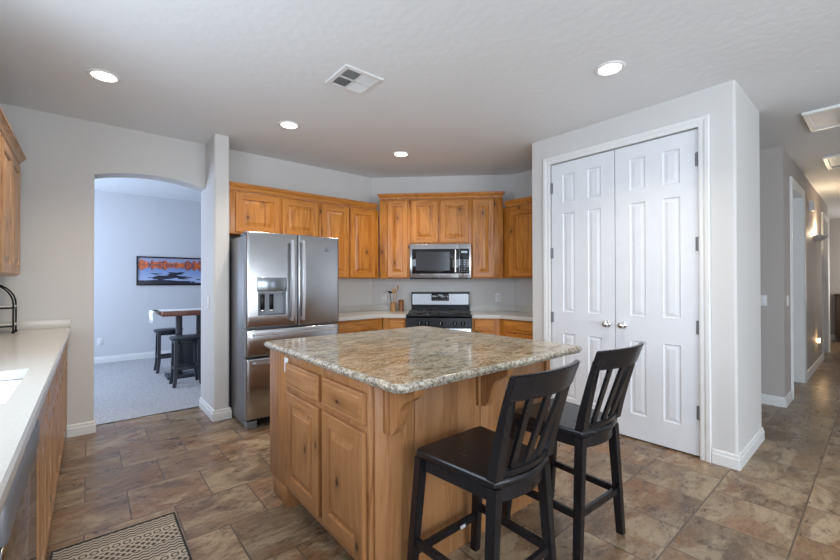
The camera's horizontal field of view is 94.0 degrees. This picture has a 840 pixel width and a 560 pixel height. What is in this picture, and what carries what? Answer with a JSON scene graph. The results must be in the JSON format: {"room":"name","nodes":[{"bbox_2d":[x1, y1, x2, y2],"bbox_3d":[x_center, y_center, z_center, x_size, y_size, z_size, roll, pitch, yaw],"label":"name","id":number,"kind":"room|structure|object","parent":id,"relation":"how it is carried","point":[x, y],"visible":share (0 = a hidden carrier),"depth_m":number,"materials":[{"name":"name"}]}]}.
{"room":"kitchen","nodes":[
{"label":"kitchen","id":0,"kind":"room"},
{"bbox_2d":[94,190,200,356],"bbox_3d":[-4.704,-0.048,6.852,5.550,2.800,0.120,0,0,-40],"label":"wall","id":1,"kind":"structure","parent":0,"point":[126,226],"depth_m":6.66,"materials":[{"name":"paint"}]},
{"bbox_2d":[97,338,102,344],"bbox_3d":[-5.188,0.997,6.350,0.072,0.115,0.008,0,0,-40],"label":"wall outlet","id":2,"kind":"object","parent":1,"relation":"attached to","point":[99,340],"visible":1,"depth_m":6.35,"materials":[{"name":"white plastic"}]},
{"bbox_2d":[94,350,170,363],"bbox_3d":[-4.650,1.297,6.798,5.290,0.102,0.016,0,0,-40],"label":"baseboard","id":3,"kind":"structure","parent":1,"relation":"attached to","point":[124,357],"depth_m":6.56,"materials":[{"name":"white paint"}]},
{"bbox_2d":[136,256,200,285],"bbox_3d":[-4.246,-0.155,7.139,1.500,0.500,0.030,0,0,-40],"label":"framed picture","id":4,"kind":"object","parent":1,"relation":"attached to","point":[149,270],"visible":0.63,"depth_m":6.95,"materials":[{"name":"black paper"}]},
{"bbox_2d":[94,178,200,201],"bbox_3d":[-3.565,-1.508,5.509,5.550,0.100,3.700,0,0,-40],"label":"ceiling","id":5,"kind":"structure","parent":0,"point":[134,186],"depth_m":6.22,"materials":[{"name":"paint"}]},
{"bbox_2d":[0,103,371,437],"bbox_3d":[-2.079,-0.119,4.200,3.760,2.900,0.200,0,0,-40],"label":"wall","id":6,"kind":"structure","parent":0,"point":[64,155],"depth_m":3.36,"materials":[{"name":"grey paint"}]},
{"bbox_2d":[67,415,95,437],"bbox_3d":[-2.962,1.276,3.433,0.188,0.102,0.216,0,0,-40],"label":"baseboard","id":7,"kind":"structure","parent":6,"relation":"attached to","point":[78,429],"depth_m":3.35,"materials":[{"name":"white paint"}]},
{"bbox_2d":[96,406,198,425],"bbox_3d":[-2.638,1.327,3.848,0.860,0.006,0.014,0,0,-40],"label":"trim","id":8,"kind":"structure","parent":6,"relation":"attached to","point":[196,406],"depth_m":3.81,"materials":[{"name":"wood"}]},
{"bbox_2d":[229,190,318,236],"bbox_3d":[-1.602,-0.669,4.245,0.945,0.427,0.348,0,0,-40],"label":"upper cabinet","id":9,"kind":"object","parent":6,"relation":"attached to","point":[248,211],"visible":0.76,"depth_m":4.07,"materials":[{"name":"brown wood"}]},
{"bbox_2d":[229,181,377,209],"bbox_3d":[-1.197,-0.919,4.361,1.712,0.070,0.042,0,0,-40],"label":"crown molding","id":10,"kind":"structure","parent":9,"relation":"attached to","point":[238,186],"depth_m":4.25,"materials":[{"name":"brown wood"}]},
{"bbox_2d":[319,202,377,278],"bbox_3d":[-0.931,-0.450,4.809,0.802,0.860,0.348,0,0,-40],"label":"upper cabinet","id":11,"kind":"object","parent":6,"relation":"attached to","point":[356,229],"visible":0.8,"depth_m":4.70,"materials":[{"name":"brown wood"}]},
{"bbox_2d":[201,134,228,409],"bbox_3d":[-2.073,-0.026,3.956,0.135,2.710,0.580,0,0,-40],"label":"wall","id":12,"kind":"structure","parent":0,"point":[215,196],"depth_m":3.76,"materials":[{"name":"grey paint"}]},
{"bbox_2d":[199,397,231,421],"bbox_3d":[-2.065,1.278,3.942,0.167,0.102,0.596,0,0,-40],"label":"baseboard","id":13,"kind":"structure","parent":12,"relation":"attached to","point":[226,413],"depth_m":3.74,"materials":[{"name":"white paint"}]},
{"bbox_2d":[0,0,839,218],"bbox_3d":[4.288,-1.441,4.305,13.900,0.100,8.270,0,0,-40],"label":"ceiling","id":14,"kind":"structure","parent":0,"point":[468,87],"depth_m":2.56,"materials":[{"name":"paint"}]},
{"bbox_2d":[85,68,121,83],"bbox_3d":[-2.151,-1.384,2.667,0.194,0.009,0.194,0,0,-40],"label":"recessed light","id":15,"kind":"object","parent":14,"relation":"in","point":[101,75],"visible":1,"depth_m":2.66,"materials":[{"name":"white paint"}]},
{"bbox_2d":[278,121,299,129],"bbox_3d":[-1.169,-1.380,3.499,0.194,0.009,0.194,0,0,-40],"label":"recessed light","id":16,"kind":"object","parent":14,"relation":"in","point":[290,125],"visible":1,"depth_m":3.49,"materials":[{"name":"white paint"}]},
{"bbox_2d":[325,64,383,95],"bbox_3d":[-0.459,-1.386,2.732,0.300,0.010,0.300,0,0,-40],"label":"ceiling vent","id":17,"kind":"object","parent":14,"relation":"in","point":[349,78],"visible":1,"depth_m":2.72,"materials":[{"name":"white metal"}]},
{"bbox_2d":[392,151,409,156],"bbox_3d":[-0.209,-1.377,4.298,0.194,0.009,0.194,0,0,-40],"label":"recessed light","id":18,"kind":"object","parent":14,"relation":"in","point":[397,153],"visible":1,"depth_m":4.29,"materials":[{"name":"white paint"}]},
{"bbox_2d":[594,60,625,76],"bbox_3d":[1.254,-1.391,2.586,0.194,0.009,0.194,0,0,-40],"label":"recessed light","id":19,"kind":"object","parent":14,"relation":"in","point":[610,68],"visible":1,"depth_m":2.58,"materials":[{"name":"white paint"}]},
{"bbox_2d":[801,104,839,131],"bbox_3d":[3.622,-1.384,3.210,0.580,0.023,0.657,0,0,-40],"label":"ceiling vent","id":20,"kind":"object","parent":14,"relation":"in","point":[827,117],"visible":1,"depth_m":3.35,"materials":[{"name":"white metal"}]},
{"bbox_2d":[822,154,839,169],"bbox_3d":[4.991,-1.379,4.418,0.660,0.023,0.597,0,0,-40],"label":"ceiling vent","id":21,"kind":"object","parent":14,"relation":"in","point":[833,161],"visible":1,"depth_m":4.55,"materials":[{"name":"white metal"}]},
{"bbox_2d":[46,340,839,559],"bbox_3d":[2.699,1.377,5.362,14.950,0.104,11.970,0,0,-40],"label":"floor","id":22,"kind":"structure","parent":0,"point":[216,478],"depth_m":2.45,"materials":[{"name":"tile"}]},
{"bbox_2d":[0,420,39,559],"bbox_3d":[-1.241,0.872,0.808,0.610,0.872,0.639,0,0,-40],"label":"dishwasher","id":23,"kind":"object","parent":22,"relation":"on","point":[18,517],"visible":0.56,"depth_m":0.97,"materials":[{"name":"grey paint"}]},
{"bbox_2d":[5,356,61,496],"bbox_3d":[-2.415,0.877,2.167,0.620,0.882,0.594,0,0,-40],"label":"base cabinet","id":24,"kind":"object","parent":22,"relation":"on","point":[57,389],"visible":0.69,"depth_m":2.29,"materials":[{"name":"brown wood"}]},
{"bbox_2d":[36,392,47,559],"bbox_3d":[-1.665,0.870,1.279,0.620,0.882,0.612,0,0,-40],"label":"base cabinet","id":25,"kind":"object","parent":22,"relation":"on","point":[41,529],"visible":0.32,"depth_m":1.54,"materials":[{"name":"brown wood"}]},
{"bbox_2d":[46,372,55,550],"bbox_3d":[-2.042,0.874,1.726,0.620,0.882,0.552,0,0,-40],"label":"base cabinet","id":26,"kind":"object","parent":22,"relation":"on","point":[50,414],"visible":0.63,"depth_m":1.87,"materials":[{"name":"brown wood"}]},
{"bbox_2d":[60,345,65,458],"bbox_3d":[-2.785,0.881,2.606,0.620,0.882,0.546,0,0,-40],"label":"base cabinet","id":27,"kind":"object","parent":22,"relation":"on","point":[62,370],"visible":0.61,"depth_m":2.75,"materials":[{"name":"brown wood"}]},
{"bbox_2d":[64,340,67,433],"bbox_3d":[-3.084,0.884,2.961,0.620,0.882,0.375,0,0,-40],"label":"base cabinet","id":28,"kind":"object","parent":22,"relation":"on","point":[65,358],"visible":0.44,"depth_m":3.08,"materials":[{"name":"brown wood"}]},
{"bbox_2d":[50,512,191,559],"bbox_3d":[-1.192,1.307,1.587,0.510,0.010,1.198,0,0,-40],"label":"rug","id":29,"kind":"object","parent":22,"relation":"on","point":[159,538],"visible":1,"depth_m":1.93,"materials":[{"name":"beige fabric"}]},
{"bbox_2d":[153,328,182,373],"bbox_3d":[-3.735,1.032,5.816,0.378,0.616,0.306,0,0,-40],"label":"backless stool","id":30,"kind":"object","parent":22,"relation":"on","point":[162,331],"visible":0.6,"depth_m":5.68,"materials":[{"name":"black wood"}]},
{"bbox_2d":[156,310,200,379],"bbox_3d":[-3.015,0.881,5.771,1.400,0.915,0.640,0,0,-40],"label":"pub table","id":31,"kind":"object","parent":22,"relation":"on","point":[185,350],"visible":0.3,"depth_m":5.41,"materials":[{"name":"brown wood"}]},
{"bbox_2d":[149,308,200,323],"bbox_3d":[-3.089,0.499,5.712,1.390,0.166,0.400,0,0,-40],"label":"table runner","id":32,"kind":"object","parent":31,"relation":"on","point":[151,312],"visible":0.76,"depth_m":5.33,"materials":[{"name":"white fabric"}]},
{"bbox_2d":[169,334,200,387],"bbox_3d":[-3.009,1.026,5.042,0.378,0.616,0.306,0,0,-40],"label":"backless stool","id":33,"kind":"object","parent":22,"relation":"on","point":[188,338],"visible":0.98,"depth_m":5.02,"materials":[{"name":"black wood"}]},
{"bbox_2d":[229,231,338,429],"bbox_3d":[-1.405,0.450,4.000,0.904,1.757,0.869,0,0,-40],"label":"refrigerator","id":34,"kind":"object","parent":22,"relation":"on","point":[282,286],"visible":0.83,"depth_m":3.64,"materials":[{"name":"grey metal"}]},
{"bbox_2d":[334,318,381,333],"bbox_3d":[-0.796,0.890,4.734,0.915,0.882,0.622,0,0,-40],"label":"base cabinet","id":35,"kind":"object","parent":22,"relation":"on","point":[363,325],"visible":0.06,"depth_m":4.43,"materials":[{"name":"brown wood"}]},
{"bbox_2d":[339,305,411,320],"bbox_3d":[-0.585,0.389,4.777,1.300,0.116,0.833,0,0,-40],"label":"countertop","id":36,"kind":"structure","parent":35,"relation":"on","point":[359,312],"depth_m":4.91,"materials":[{"name":"stone"}]},
{"bbox_2d":[390,302,395,310],"bbox_3d":[-0.352,0.350,5.112,0.076,0.114,0.076,0,0,-40],"label":"utensil crock","id":37,"kind":"object","parent":36,"relation":"on","point":[392,305],"visible":0.94,"depth_m":5.08,"materials":[{"name":"brown wood"}]},
{"bbox_2d":[399,299,403,310],"bbox_3d":[-0.244,0.330,5.108,0.072,0.153,0.072,0,0,-40],"label":"wooden canister","id":38,"kind":"object","parent":36,"relation":"on","point":[401,302],"visible":0.98,"depth_m":5.08,"materials":[{"name":"brown wood"}]},
{"bbox_2d":[382,318,405,329],"bbox_3d":[-0.402,0.891,4.933,0.535,0.882,0.622,0,0,5],"label":"base cabinet","id":39,"kind":"object","parent":22,"relation":"on","point":[387,323],"visible":0.24,"depth_m":4.62,"materials":[{"name":"brown wood"}]},
{"bbox_2d":[270,349,550,559],"bbox_3d":[-0.028,0.868,2.381,1.327,0.895,1.354,0,0,-40],"label":"kitchen island","id":40,"kind":"object","parent":22,"relation":"on","point":[343,448],"visible":0.67,"depth_m":1.82,"materials":[{"name":"beige wood"}]},
{"bbox_2d":[284,357,287,371],"bbox_3d":[-0.775,0.493,2.272,0.008,0.086,0.046,0,0,-40],"label":"outlet plate","id":41,"kind":"object","parent":40,"relation":"attached to","point":[285,358],"depth_m":2.27,"materials":[{"name":"white plastic"}]},
{"bbox_2d":[264,326,581,393],"bbox_3d":[-0.022,0.402,2.368,1.358,0.036,1.428,0,0,-40],"label":"island countertop","id":42,"kind":"structure","parent":40,"relation":"on","point":[409,359],"depth_m":2.04,"materials":[{"name":"beige granite"}]},
{"bbox_2d":[406,292,471,331],"bbox_3d":[0.241,0.741,4.821,0.760,1.178,0.721,0,0,5],"label":"gas range","id":43,"kind":"object","parent":22,"relation":"on","point":[447,310],"visible":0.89,"depth_m":4.70,"materials":[{"name":"black metal"}]},
{"bbox_2d":[406,310,471,316],"bbox_3d":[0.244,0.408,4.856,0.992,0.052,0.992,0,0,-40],"label":"cooktop","id":44,"kind":"object","parent":43,"relation":"in","point":[412,313],"depth_m":4.56,"materials":[{"name":"black metal"}]},
{"bbox_2d":[471,317,499,335],"bbox_3d":[0.915,0.888,4.822,0.568,0.882,0.622,0,0,5],"label":"base cabinet","id":45,"kind":"object","parent":22,"relation":"on","point":[479,325],"visible":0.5,"depth_m":4.54,"materials":[{"name":"brown wood"}]},
{"bbox_2d":[407,359,579,559],"bbox_3d":[0.296,0.807,1.566,0.446,1.004,0.600,0,0,-40],"label":"bar stool","id":46,"kind":"object","parent":22,"relation":"on","point":[496,468],"visible":1,"depth_m":1.48,"materials":[{"name":"black paint"}]},
{"bbox_2d":[500,319,532,339],"bbox_3d":[1.256,0.886,4.596,0.622,0.882,0.805,0,0,-40],"label":"base cabinet","id":47,"kind":"object","parent":22,"relation":"on","point":[508,327],"visible":0.23,"depth_m":4.34,"materials":[{"name":"brown wood"}]},
{"bbox_2d":[470,305,532,320],"bbox_3d":[1.032,0.386,4.679,0.860,0.116,1.219,0,0,-40],"label":"countertop","id":48,"kind":"structure","parent":47,"relation":"on","point":[513,312],"depth_m":4.87,"materials":[{"name":"stone"}]},
{"bbox_2d":[502,342,643,559],"bbox_3d":[0.794,0.809,2.017,0.446,1.004,0.600,0,0,-38],"label":"bar stool","id":49,"kind":"object","parent":22,"relation":"on","point":[581,426],"visible":0.81,"depth_m":1.86,"materials":[{"name":"black paint"}]},
{"bbox_2d":[834,294,839,341],"bbox_3d":[9.306,0.820,8.352,0.440,1.030,0.640,0,0,-40],"label":"base cabinet","id":50,"kind":"object","parent":22,"relation":"on","point":[837,296],"visible":1,"depth_m":8.42,"materials":[{"name":"brown wood"}]},
{"bbox_3d":[-0.508,0.859,-0.111,0.595,0.882,1.695,0,0,-40],"label":"base cabinet","id":51,"kind":"object","parent":22,"relation":"on","visible":0},
{"bbox_2d":[0,319,70,514],"bbox_3d":[-1.509,0.368,1.109,0.640,0.116,5.247,0,0,-40],"label":"countertop","id":52,"kind":"structure","parent":51,"relation":"on","point":[33,353],"depth_m":1.63,"materials":[{"name":"stone"}]},
{"bbox_2d":[0,285,17,333],"bbox_3d":[-3.184,0.208,2.872,0.316,0.380,0.159,0,0,-40],"label":"rack","id":53,"kind":"object","parent":52,"relation":"on","point":[2,325],"visible":1,"depth_m":2.91,"materials":[{"name":"black metal"}]},
{"bbox_2d":[0,305,16,307],"bbox_3d":[-3.184,0.196,2.873,0.308,0.013,0.124,0,0,-40],"label":"shelf","id":54,"kind":"object","parent":53,"relation":"attached to","point":[1,306],"depth_m":2.92,"materials":[{"name":"metal"}]},
{"bbox_2d":[0,322,16,325],"bbox_3d":[-3.184,0.332,2.872,0.308,0.013,0.124,0,0,-40],"label":"shelf","id":55,"kind":"object","parent":53,"relation":"attached to","point":[1,324],"depth_m":2.91,"materials":[{"name":"metal"}]},
{"bbox_2d":[0,379,21,403],"bbox_3d":[-1.661,0.510,1.345,0.428,0.159,0.683,0,0,-40],"label":"sink","id":56,"kind":"object","parent":52,"relation":"in","point":[7,387],"visible":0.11,"depth_m":1.68,"materials":[{"name":"white ceramic"}]},
{"bbox_2d":[372,175,513,309],"bbox_3d":[0.296,-0.022,5.265,2.088,2.710,0.140,0,0,5],"label":"wall","id":57,"kind":"structure","parent":0,"point":[482,291],"depth_m":5.20,"materials":[{"name":"grey paint"}]},
{"bbox_2d":[381,293,386,301],"bbox_3d":[-0.483,0.234,5.254,0.072,0.115,0.009,0,0,5],"label":"wall outlet","id":58,"kind":"object","parent":57,"relation":"attached to","point":[383,295],"visible":1,"depth_m":5.25,"materials":[{"name":"white plastic"}]},
{"bbox_2d":[379,200,409,278],"bbox_3d":[-0.305,-0.511,5.069,0.386,0.983,0.351,0,0,5],"label":"upper cabinet","id":59,"kind":"object","parent":57,"relation":"attached to","point":[394,215],"visible":0.9,"depth_m":4.90,"materials":[{"name":"brown wood"}]},
{"bbox_2d":[410,199,470,243],"bbox_3d":[0.266,-0.724,5.022,0.754,0.559,0.351,0,0,5],"label":"upper cabinet","id":60,"kind":"object","parent":57,"relation":"attached to","point":[432,221],"visible":0.88,"depth_m":4.85,"materials":[{"name":"brown wood"}]},
{"bbox_2d":[410,244,470,278],"bbox_3d":[0.263,-0.227,4.978,0.752,0.432,0.434,0,0,5],"label":"microwave","id":61,"kind":"object","parent":60,"relation":"attached to","point":[427,261],"visible":1,"depth_m":4.80,"materials":[{"name":"metal"}]},
{"bbox_2d":[377,191,504,199],"bbox_3d":[0.266,-1.041,5.012,1.577,0.070,0.375,0,0,5],"label":"crown molding","id":62,"kind":"structure","parent":60,"relation":"attached to","point":[492,194],"depth_m":4.84,"materials":[{"name":"brown wood"}]},
{"bbox_2d":[471,198,502,277],"bbox_3d":[0.838,-0.514,4.973,0.388,0.983,0.351,0,0,5],"label":"upper cabinet","id":63,"kind":"object","parent":57,"relation":"attached to","point":[486,213],"visible":0.9,"depth_m":4.81,"materials":[{"name":"brown wood"}]},
{"bbox_2d":[495,293,500,301],"bbox_3d":[1.024,0.230,5.126,0.072,0.115,0.008,0,0,5],"label":"wall outlet","id":64,"kind":"object","parent":57,"relation":"attached to","point":[497,295],"visible":1,"depth_m":5.12,"materials":[{"name":"white plastic"}]},
{"bbox_2d":[514,170,532,305],"bbox_3d":[1.564,-0.028,4.798,0.100,2.710,0.915,0,0,-40],"label":"wall","id":65,"kind":"structure","parent":0,"point":[523,287],"depth_m":5.01,"materials":[{"name":"grey paint"}]},
{"bbox_2d":[503,203,532,277],"bbox_3d":[1.380,-0.457,4.663,0.351,0.863,0.731,0,0,-40],"label":"upper cabinet","id":66,"kind":"object","parent":65,"relation":"attached to","point":[517,220],"visible":0.55,"depth_m":4.65,"materials":[{"name":"brown wood"}]},
{"bbox_2d":[532,81,733,453],"bbox_3d":[1.707,-0.037,3.391,0.110,2.710,1.620,0,0,-40],"label":"wall","id":67,"kind":"structure","parent":0,"point":[716,101],"depth_m":2.83,"materials":[{"name":"grey paint"}]},
{"bbox_2d":[551,150,615,412],"bbox_3d":[1.465,0.095,3.585,0.112,2.425,0.610,0,0,-40],"label":"door","id":68,"kind":"structure","parent":67,"relation":"in","point":[583,253],"depth_m":3.58,"materials":[{"name":"white paint"}]},
{"bbox_2d":[543,114,711,462],"bbox_3d":[1.658,0.060,3.345,0.022,2.515,1.357,0,0,-40],"label":"trim","id":69,"kind":"structure","parent":67,"relation":"attached to","point":[702,122],"depth_m":2.87,"materials":[{"name":"white paint"}]},
{"bbox_2d":[615,129,699,455],"bbox_3d":[1.862,0.091,3.115,0.112,2.425,0.610,0,0,-40],"label":"door","id":70,"kind":"structure","parent":67,"relation":"in","point":[657,229],"depth_m":3.09,"materials":[{"name":"white paint"}]},
{"bbox_2d":[712,427,764,470],"bbox_3d":[1.956,1.268,3.632,0.841,0.102,1.756,0,0,-40],"label":"baseboard","id":71,"kind":"structure","parent":67,"relation":"attached to","point":[719,457],"depth_m":2.79,"materials":[{"name":"white paint"}]},
{"bbox_2d":[732,80,761,454],"bbox_3d":[2.474,-0.041,3.024,0.809,2.710,0.110,0,0,-40],"label":"wall","id":72,"kind":"structure","parent":0,"point":[745,116],"depth_m":2.90,"materials":[{"name":"grey paint"}]},
{"bbox_2d":[760,146,786,396],"bbox_3d":[3.237,-0.031,4.808,0.120,2.710,1.828,0,0,-40],"label":"wall","id":73,"kind":"structure","parent":0,"point":[772,161],"depth_m":4.14,"materials":[{"name":"paint"}]},
{"bbox_2d":[761,295,766,305],"bbox_3d":[3.667,0.219,4.195,0.010,0.115,0.072,0,0,-40],"label":"wall switch","id":74,"kind":"object","parent":73,"relation":"attached to","point":[763,297],"visible":0.59,"depth_m":4.18,"materials":[{"name":"white plastic"}]},
{"bbox_2d":[761,390,792,407],"bbox_3d":[3.388,1.273,4.849,0.441,0.102,1.744,0,0,-40],"label":"baseboard","id":75,"kind":"structure","parent":73,"relation":"attached to","point":[779,401],"depth_m":4.12,"materials":[{"name":"white paint"}]},
{"bbox_2d":[785,150,827,393],"bbox_3d":[5.709,-0.030,5.783,4.915,2.710,0.130,0,0,-40],"label":"wall","id":76,"kind":"structure","parent":0,"point":[813,219],"depth_m":5.49,"materials":[{"name":"paint"}]},
{"bbox_2d":[792,186,803,382],"bbox_3d":[4.508,0.121,4.767,1.000,2.400,0.133,0,0,-40],"label":"door","id":77,"kind":"structure","parent":76,"relation":"attached to","point":[798,285],"depth_m":5.06,"materials":[{"name":"white paint"}]},
{"bbox_2d":[789,176,806,398],"bbox_3d":[4.556,0.086,4.710,1.140,2.470,0.022,0,0,-40],"label":"trim","id":78,"kind":"structure","parent":76,"relation":"attached to","point":[793,182],"depth_m":4.41,"materials":[{"name":"white paint"}]},
{"bbox_2d":[808,201,814,211],"bbox_3d":[5.437,-1.021,5.439,0.120,0.130,0.055,0,0,-40],"label":"door chime","id":79,"kind":"object","parent":76,"relation":"attached to","point":[811,204],"visible":1,"depth_m":5.40,"materials":[{"name":"white plastic"}]},
{"bbox_2d":[807,354,823,380],"bbox_3d":[5.856,1.274,5.801,2.240,0.102,0.016,0,0,-40],"label":"baseboard","id":80,"kind":"structure","parent":76,"relation":"attached to","point":[820,359],"depth_m":5.71,"materials":[{"name":"white paint"}]},
{"bbox_2d":[814,235,829,241],"bbox_3d":[6.074,-0.625,5.907,0.363,0.101,0.158,0,0,-40],"label":"wall sconce","id":81,"kind":"object","parent":76,"relation":"attached to","point":[818,238],"visible":1,"depth_m":5.85,"materials":[{"name":"white plastic"}]},
{"bbox_2d":[821,212,829,354],"bbox_3d":[7.154,0.095,6.903,1.140,2.470,0.022,0,0,-40],"label":"trim","id":82,"kind":"structure","parent":76,"relation":"attached to","point":[823,215],"depth_m":6.55,"materials":[{"name":"white paint"}]},
{"bbox_2d":[823,218,828,351],"bbox_3d":[7.106,0.130,6.960,1.000,2.400,0.133,0,0,-40],"label":"door","id":83,"kind":"structure","parent":76,"relation":"attached to","point":[825,231],"depth_m":7.24,"materials":[{"name":"white paint"}]},
{"bbox_2d":[829,218,839,334],"bbox_3d":[9.370,-0.018,8.759,0.120,2.710,3.100,0,0,-40],"label":"wall","id":84,"kind":"structure","parent":0,"point":[834,224],"depth_m":8.78,"materials":[{"name":"paint"}]},
{"bbox_3d":[-0.998,-0.054,-0.089,0.120,2.710,8.150,0,0,-40],"label":"wall","id":85,"kind":"structure","parent":0,"visible":0},
{"bbox_2d":[0,133,0,212],"bbox_3d":[-2.396,-0.467,1.938,0.351,0.863,0.807,0,0,-40],"label":"upper cabinet","id":86,"kind":"object","parent":85,"relation":"attached to","point":[0,133],"visible":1,"depth_m":2.33,"materials":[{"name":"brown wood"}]},
{"bbox_2d":[0,136,20,276],"bbox_3d":[-2.941,-0.461,2.585,0.351,0.863,0.880,0,0,-40],"label":"upper cabinet","id":87,"kind":"object","parent":85,"relation":"attached to","point":[10,168],"visible":1,"depth_m":2.62,"materials":[{"name":"brown wood"}]},
{"bbox_2d":[0,107,25,164],"bbox_3d":[-2.686,-0.932,2.303,0.375,0.070,1.734,0,0,-40],"label":"crown molding","id":88,"kind":"structure","parent":87,"relation":"attached to","point":[7,133],"depth_m":2.59,"materials":[{"name":"brown wood"}]},
{"bbox_3d":[1.527,-0.031,4.227,0.694,2.710,0.110,0,0,-40],"label":"wall","id":89,"kind":"structure","parent":0,"visible":0},
{"bbox_2d":[504,196,531,206],"bbox_3d":[1.260,-0.926,4.532,0.042,0.070,0.680,0,0,-40],"label":"crown molding","id":90,"kind":"structure","parent":89,"relation":"attached to","point":[525,200],"depth_m":4.64,"materials":[{"name":"brown wood"}]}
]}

